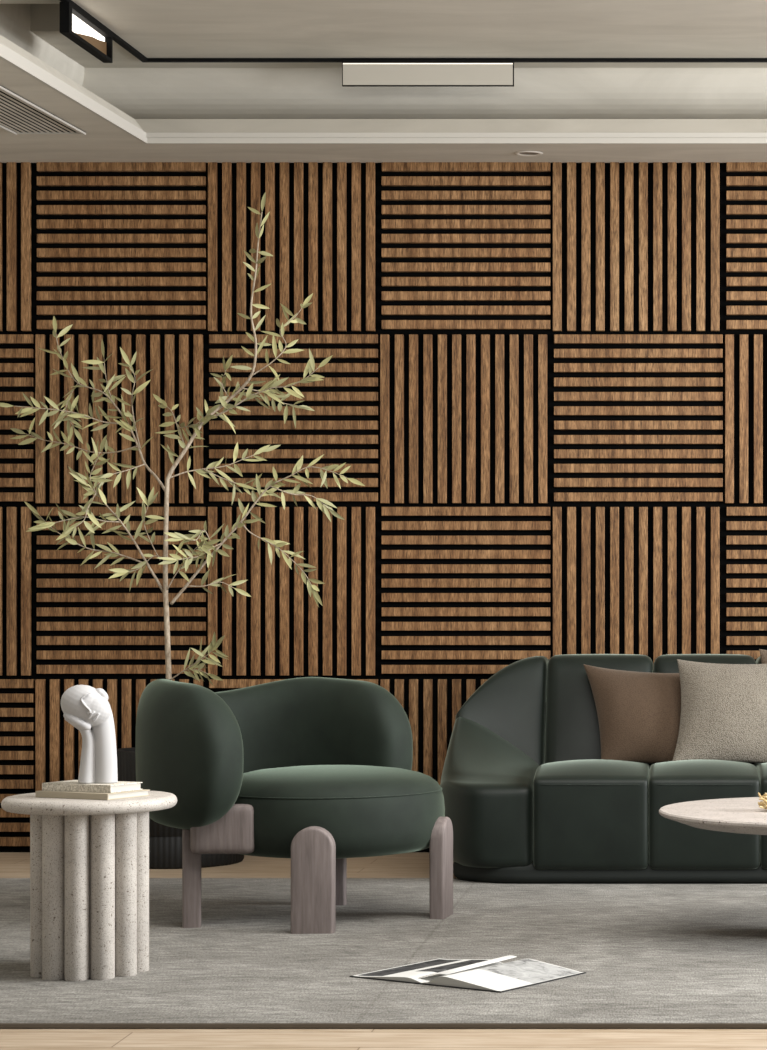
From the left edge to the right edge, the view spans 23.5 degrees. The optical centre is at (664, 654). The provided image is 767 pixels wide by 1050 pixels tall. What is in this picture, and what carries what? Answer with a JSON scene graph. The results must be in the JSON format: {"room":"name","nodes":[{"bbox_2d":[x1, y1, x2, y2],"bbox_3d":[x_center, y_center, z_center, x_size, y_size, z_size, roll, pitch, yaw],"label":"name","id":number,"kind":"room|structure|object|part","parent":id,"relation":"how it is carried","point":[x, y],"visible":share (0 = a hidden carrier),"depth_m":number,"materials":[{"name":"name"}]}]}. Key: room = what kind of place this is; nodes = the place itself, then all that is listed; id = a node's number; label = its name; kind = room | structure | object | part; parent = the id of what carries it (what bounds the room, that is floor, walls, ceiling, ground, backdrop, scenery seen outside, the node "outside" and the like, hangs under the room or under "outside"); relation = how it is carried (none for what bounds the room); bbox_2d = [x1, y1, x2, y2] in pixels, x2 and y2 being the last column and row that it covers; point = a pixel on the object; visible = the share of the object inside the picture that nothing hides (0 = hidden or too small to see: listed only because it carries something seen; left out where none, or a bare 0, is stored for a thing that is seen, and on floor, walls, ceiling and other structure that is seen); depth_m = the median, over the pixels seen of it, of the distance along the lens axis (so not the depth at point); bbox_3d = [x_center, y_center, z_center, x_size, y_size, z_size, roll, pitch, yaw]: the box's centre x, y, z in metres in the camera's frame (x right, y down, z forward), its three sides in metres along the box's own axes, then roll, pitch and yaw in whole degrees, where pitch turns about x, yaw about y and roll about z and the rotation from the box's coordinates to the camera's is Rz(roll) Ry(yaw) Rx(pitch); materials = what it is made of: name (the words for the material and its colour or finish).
{"room":"living room","nodes":[
{"label":"living room","id":0,"kind":"room"},
{"bbox_2d":[0,162,766,851],"bbox_3d":[-0.502,-0.764,7.240,5.604,3.107,0.120,0,0,0],"label":"wall","id":1,"kind":"structure","parent":0,"point":[544,384],"depth_m":7.18,"materials":[{"name":"brown wood"}]},
{"bbox_3d":[-2.867,-0.255,7.190,0.666,0.673,0.020,0,0,0],"label":"slat panel","id":2,"kind":"part","parent":1,"relation":"part of","materials":[{"name":"brown wood"}]},
{"bbox_3d":[-2.867,-1.631,7.190,0.666,0.673,0.020,0,0,0],"label":"slat panel","id":3,"kind":"part","parent":1,"relation":"part of","materials":[{"name":"brown wood"}]},
{"bbox_3d":[-2.858,0.430,7.190,0.673,0.666,0.020,0,0,0],"label":"slat panel","id":4,"kind":"part","parent":1,"relation":"part of","materials":[{"name":"brown wood"}]},
{"bbox_3d":[-2.858,-0.946,7.190,0.673,0.666,0.020,0,0,0],"label":"slat panel","id":5,"kind":"part","parent":1,"relation":"part of","materials":[{"name":"brown wood"}]},
{"bbox_3d":[-2.179,0.433,7.190,0.666,0.673,0.020,0,0,0],"label":"slat panel","id":6,"kind":"part","parent":1,"relation":"part of","materials":[{"name":"brown wood"}]},
{"bbox_3d":[-2.179,-0.943,7.190,0.666,0.673,0.020,0,0,0],"label":"slat panel","id":7,"kind":"part","parent":1,"relation":"part of","materials":[{"name":"brown wood"}]},
{"bbox_3d":[-2.171,-0.258,7.190,0.673,0.666,0.020,0,0,0],"label":"slat panel","id":8,"kind":"part","parent":1,"relation":"part of","materials":[{"name":"brown wood"}]},
{"bbox_3d":[-2.171,-1.634,7.190,0.673,0.666,0.020,0,0,0],"label":"slat panel","id":9,"kind":"part","parent":1,"relation":"part of","materials":[{"name":"brown wood"}]},
{"bbox_3d":[-1.491,-0.255,7.190,0.666,0.673,0.020,0,0,0],"label":"slat panel","id":10,"kind":"part","parent":1,"relation":"part of","materials":[{"name":"brown wood"}]},
{"bbox_3d":[-1.491,-1.631,7.190,0.666,0.673,0.020,0,0,0],"label":"slat panel","id":11,"kind":"part","parent":1,"relation":"part of","materials":[{"name":"brown wood"}]},
{"bbox_3d":[-1.482,0.430,7.190,0.673,0.666,0.020,0,0,0],"label":"slat panel","id":12,"kind":"part","parent":1,"relation":"part of","materials":[{"name":"brown wood"}]},
{"bbox_3d":[-1.482,-0.946,7.190,0.673,0.666,0.020,0,0,0],"label":"slat panel","id":13,"kind":"part","parent":1,"relation":"part of","materials":[{"name":"brown wood"}]},
{"bbox_2d":[0,11,766,162],"bbox_3d":[-0.452,-1.978,5.050,5.504,0.989,4.299,0,0,0],"label":"ceiling","id":14,"kind":"structure","parent":1,"relation":"attached to","point":[154,100],"depth_m":7.01,"materials":[{"name":"grey paint"}]},
{"bbox_2d":[0,85,85,134],"bbox_3d":[-2.223,-1.800,5.753,0.259,0.180,1.507,0,0,0],"label":"air vent","id":15,"kind":"object","parent":14,"relation":"in","point":[18,115],"visible":1,"depth_m":6.24,"materials":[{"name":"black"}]},
{"bbox_2d":[515,151,542,155],"bbox_3d":[-0.526,-1.939,6.960,0.110,0.016,0.110,0,0,0],"label":"recessed light","id":16,"kind":"object","parent":14,"relation":"in","point":[521,153],"visible":1,"depth_m":6.96,"materials":[{"name":"white metal"}]},
{"bbox_2d":[0,43,766,143],"bbox_3d":[0.174,-1.721,4.826,4.252,0.477,3.852,0,0,0],"label":"trim","id":17,"kind":"structure","parent":1,"relation":"attached to","point":[8,55],"depth_m":6.74,"materials":[{"name":"grey paint"}]},
{"bbox_3d":[-0.803,0.433,7.190,0.666,0.673,0.020,0,0,0],"label":"slat panel","id":18,"kind":"part","parent":1,"relation":"part of","materials":[{"name":"brown wood"}]},
{"bbox_3d":[-0.803,-0.943,7.190,0.666,0.673,0.020,0,0,0],"label":"slat panel","id":19,"kind":"part","parent":1,"relation":"part of","materials":[{"name":"brown wood"}]},
{"bbox_3d":[-0.794,-0.258,7.190,0.673,0.666,0.020,0,0,0],"label":"slat panel","id":20,"kind":"part","parent":1,"relation":"part of","materials":[{"name":"brown wood"}]},
{"bbox_3d":[-0.794,-1.634,7.190,0.673,0.666,0.020,0,0,0],"label":"slat panel","id":21,"kind":"part","parent":1,"relation":"part of","materials":[{"name":"brown wood"}]},
{"bbox_3d":[-0.115,-0.255,7.190,0.666,0.673,0.020,0,0,0],"label":"slat panel","id":22,"kind":"part","parent":1,"relation":"part of","materials":[{"name":"brown wood"}]},
{"bbox_3d":[-0.115,-1.631,7.190,0.666,0.673,0.020,0,0,0],"label":"slat panel","id":23,"kind":"part","parent":1,"relation":"part of","materials":[{"name":"brown wood"}]},
{"bbox_3d":[-0.106,-0.946,7.190,0.673,0.666,0.020,0,0,0],"label":"slat panel","id":24,"kind":"part","parent":1,"relation":"part of","materials":[{"name":"brown wood"}]},
{"bbox_3d":[0.573,-0.943,7.190,0.666,0.673,0.020,0,0,0],"label":"slat panel","id":25,"kind":"part","parent":1,"relation":"part of","materials":[{"name":"brown wood"}]},
{"bbox_3d":[0.582,-0.258,7.190,0.673,0.666,0.020,0,0,0],"label":"slat panel","id":26,"kind":"part","parent":1,"relation":"part of","materials":[{"name":"brown wood"}]},
{"bbox_3d":[0.582,-1.634,7.190,0.673,0.666,0.020,0,0,0],"label":"slat panel","id":27,"kind":"part","parent":1,"relation":"part of","materials":[{"name":"brown wood"}]},
{"bbox_2d":[0,0,766,67],"bbox_3d":[0.024,-2.068,4.950,4.552,0.494,4.100,0,0,0],"label":"ceiling","id":28,"kind":"structure","parent":0,"point":[154,28],"depth_m":6.35,"materials":[{"name":"grey paint"}]},
{"bbox_2d":[60,0,766,61],"bbox_3d":[0.157,-2.040,4.875,4.287,0.462,3.949,0,0,0],"label":"track","id":29,"kind":"object","parent":28,"relation":"attached to","point":[116,38],"visible":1,"depth_m":6.83,"materials":[{"name":"black metal"}]},
{"bbox_2d":[60,2,112,62],"bbox_3d":[-1.977,-2.126,6.157,0.032,0.153,0.465,0,0,0],"label":"lamp","id":30,"kind":"object","parent":29,"relation":"attached to","point":[75,25],"visible":1,"depth_m":6.14,"materials":[{"name":"black metal"}]},
{"bbox_2d":[72,14,104,41],"bbox_3d":[-1.987,-2.126,6.167,0.004,0.123,0.423,0,0,0],"label":"diffuser","id":31,"kind":"object","parent":30,"relation":"attached to","point":[84,29],"depth_m":6.15,"materials":[{"name":"white plastic"}]},
{"bbox_2d":[342,60,513,86],"bbox_3d":[-0.897,-2.202,6.814,0.650,0.098,0.016,0,0,0],"label":"lamp","id":32,"kind":"object","parent":29,"relation":"hanging from","point":[355,73],"visible":1,"depth_m":6.80,"materials":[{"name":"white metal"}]},
{"bbox_2d":[0,852,766,1049],"bbox_3d":[-0.202,0.839,4.950,6.204,0.100,4.700,0,0,0],"label":"floor","id":33,"kind":"structure","parent":0,"point":[12,864],"depth_m":3.73,"materials":[{"name":"brown wood"}]},
{"bbox_2d":[0,192,364,868],"bbox_3d":[-1.837,-0.480,6.851,1.455,2.537,0.503,0,0,0],"label":"tree","id":34,"kind":"object","parent":33,"relation":"on","point":[165,842],"visible":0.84,"depth_m":6.78,"materials":[{"name":"green plant"}]},
{"bbox_3d":[-1.848,0.573,6.860,0.489,0.430,0.489,0,0,0],"label":"pot","id":35,"kind":"part","parent":34,"relation":"part of","materials":[{"name":"black ceramic"}]},
{"bbox_2d":[0,878,766,1028],"bbox_3d":[-0.500,0.782,5.030,4.500,0.012,2.467,0,0,0],"label":"area rug","id":36,"kind":"object","parent":33,"relation":"on","point":[651,955],"visible":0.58,"depth_m":4.60,"materials":[{"name":"grey carpet"}]},
{"bbox_2d":[1,791,176,980],"bbox_3d":[-1.411,0.560,4.420,0.412,0.431,0.412,0,0,0],"label":"side table","id":37,"kind":"object","parent":36,"relation":"on","point":[89,859],"visible":0.91,"depth_m":4.30,"materials":[{"name":"stone"}]},
{"bbox_2d":[36,789,149,799],"bbox_3d":[-1.393,0.337,4.384,0.222,0.015,0.150,0,0,24],"label":"book","id":38,"kind":"object","parent":37,"relation":"on","point":[144,792],"visible":0.84,"depth_m":4.32,"materials":[{"name":"beige paper"}]},
{"bbox_2d":[42,780,141,792],"bbox_3d":[-1.395,0.320,4.385,0.205,0.018,0.118,0,0,22],"label":"book","id":39,"kind":"object","parent":38,"relation":"on","point":[70,785],"visible":0.98,"depth_m":4.34,"materials":[{"name":"beige paper"}]},
{"bbox_2d":[61,685,117,782],"bbox_3d":[-1.396,0.191,4.358,0.132,0.238,0.095,0,0,0],"label":"sculpture","id":40,"kind":"object","parent":39,"relation":"on","point":[85,707],"visible":1,"depth_m":4.34,"materials":[{"name":"white ceramic"}]},
{"bbox_2d":[135,677,452,933],"bbox_3d":[-1.105,0.423,5.411,0.939,0.706,0.830,0,0,0],"label":"armchair","id":41,"kind":"object","parent":36,"relation":"on","point":[317,773],"visible":0.98,"depth_m":5.13,"materials":[{"name":"green fabric"}]},
{"bbox_3d":[-1.360,0.626,5.175,0.052,0.300,0.115,0,0,-14],"label":"leg","id":42,"kind":"part","parent":41,"relation":"part of","materials":[{"name":"grey wood"}]},
{"bbox_3d":[-1.255,0.494,5.115,0.180,0.140,0.060,0,0,0],"label":"rail","id":43,"kind":"part","parent":41,"relation":"part of","materials":[{"name":"grey wood"}]},
{"bbox_3d":[-1.249,0.284,5.478,0.600,0.428,0.832,0,0,37],"label":"backrest","id":44,"kind":"part","parent":41,"relation":"part of","materials":[{"name":"green fabric"}]},
{"bbox_3d":[-0.984,0.628,5.035,0.121,0.296,0.056,0,0,0],"label":"leg","id":45,"kind":"part","parent":41,"relation":"part of","materials":[{"name":"grey wood"}]},
{"bbox_3d":[-1.005,0.458,5.402,0.684,0.248,0.684,0,0,0],"label":"seat","id":46,"kind":"part","parent":41,"relation":"part of","materials":[{"name":"green fabric"}]},
{"bbox_3d":[-1.030,0.661,5.600,0.076,0.230,0.047,0,0,0],"label":"leg","id":47,"kind":"part","parent":41,"relation":"part of","materials":[{"name":"grey wood"}]},
{"bbox_3d":[-0.664,0.628,5.345,0.046,0.296,0.120,0,0,7],"label":"leg","id":48,"kind":"part","parent":41,"relation":"part of","materials":[{"name":"grey wood"}]},
{"bbox_2d":[350,955,585,992],"bbox_3d":[-0.476,0.762,4.362,0.478,0.027,0.311,0,0,28],"label":"open magazine","id":49,"kind":"object","parent":36,"relation":"on","point":[492,975],"visible":1,"depth_m":4.32,"materials":[{"name":"grey paper"}]},
{"bbox_2d":[659,797,766,834],"bbox_3d":[0.438,0.602,4.990,0.910,0.349,0.910,0,0,0],"label":"coffee table","id":50,"kind":"object","parent":36,"relation":"on","point":[744,815],"visible":0.98,"depth_m":4.82,"materials":[{"name":"stone"}]},
{"bbox_2d":[758,792,766,808],"bbox_3d":[0.457,0.387,4.929,0.405,0.075,0.101,0,0,0],"label":"bunch","id":51,"kind":"object","parent":50,"relation":"on","point":[762,804],"visible":1,"depth_m":4.91,"materials":[{"name":"plant"}]},
{"bbox_2d":[440,654,766,882],"bbox_3d":[0.131,0.393,6.572,1.842,0.793,1.032,0,0,0],"label":"sofa","id":52,"kind":"object","parent":33,"relation":"on","point":[530,795],"visible":0.85,"depth_m":6.09,"materials":[{"name":"green fabric"}]},
{"bbox_3d":[-0.619,0.473,6.500,0.342,0.514,0.864,0,0,0],"label":"armrest","id":53,"kind":"part","parent":52,"relation":"part of","materials":[{"name":"green fabric"}]},
{"bbox_3d":[-0.251,0.555,6.390,0.389,0.374,0.666,0,0,0],"label":"seat","id":54,"kind":"part","parent":52,"relation":"part of","materials":[{"name":"green fabric"}]},
{"bbox_2d":[544,654,652,766],"bbox_3d":[-0.247,0.238,6.862,0.403,0.484,0.452,0,0,0],"label":"cushion","id":55,"kind":"object","parent":52,"relation":"on","point":[571,724],"depth_m":6.75,"materials":[{"name":"green fabric"}]},
{"bbox_2d":[583,664,680,763],"bbox_3d":[-0.082,0.225,6.614,0.481,0.383,0.248,0,0,6],"label":"cushion","id":56,"kind":"object","parent":52,"relation":"on","point":[639,713],"visible":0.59,"depth_m":6.54,"materials":[{"name":"brown fabric"}]},
{"bbox_3d":[0.134,0.555,6.390,0.375,0.374,0.666,0,0,0],"label":"seat","id":57,"kind":"part","parent":52,"relation":"part of","materials":[{"name":"green fabric"}]},
{"bbox_2d":[653,654,755,763],"bbox_3d":[0.152,0.238,6.862,0.393,0.484,0.452,0,0,0],"label":"cushion","id":58,"kind":"object","parent":52,"relation":"on","point":[668,663],"depth_m":6.84,"materials":[{"name":"green fabric"}]},
{"bbox_2d":[672,659,766,762],"bbox_3d":[0.261,0.210,6.495,0.480,0.391,0.250,0,0,0],"label":"cushion","id":59,"kind":"object","parent":52,"relation":"on","point":[723,716],"visible":0.91,"depth_m":6.42,"materials":[{"name":"fabric"}]},
{"bbox_2d":[756,657,761,663],"bbox_3d":[0.531,0.238,6.862,0.360,0.484,0.452,0,0,0],"label":"cushion","id":60,"kind":"object","parent":52,"relation":"on","point":[758,661],"depth_m":6.87,"materials":[{"name":"green fabric"}]},
{"bbox_3d":[0.513,0.555,6.390,0.381,0.374,0.666,0,0,0],"label":"seat","id":61,"kind":"part","parent":52,"relation":"part of","materials":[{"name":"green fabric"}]},
{"bbox_2d":[759,649,766,663],"bbox_3d":[0.571,0.194,6.636,0.438,0.433,0.227,0,0,0],"label":"cushion","id":62,"kind":"object","parent":52,"relation":"on","point":[763,653],"visible":0.41,"depth_m":6.72,"materials":[{"name":"beige fabric"}]}
]}

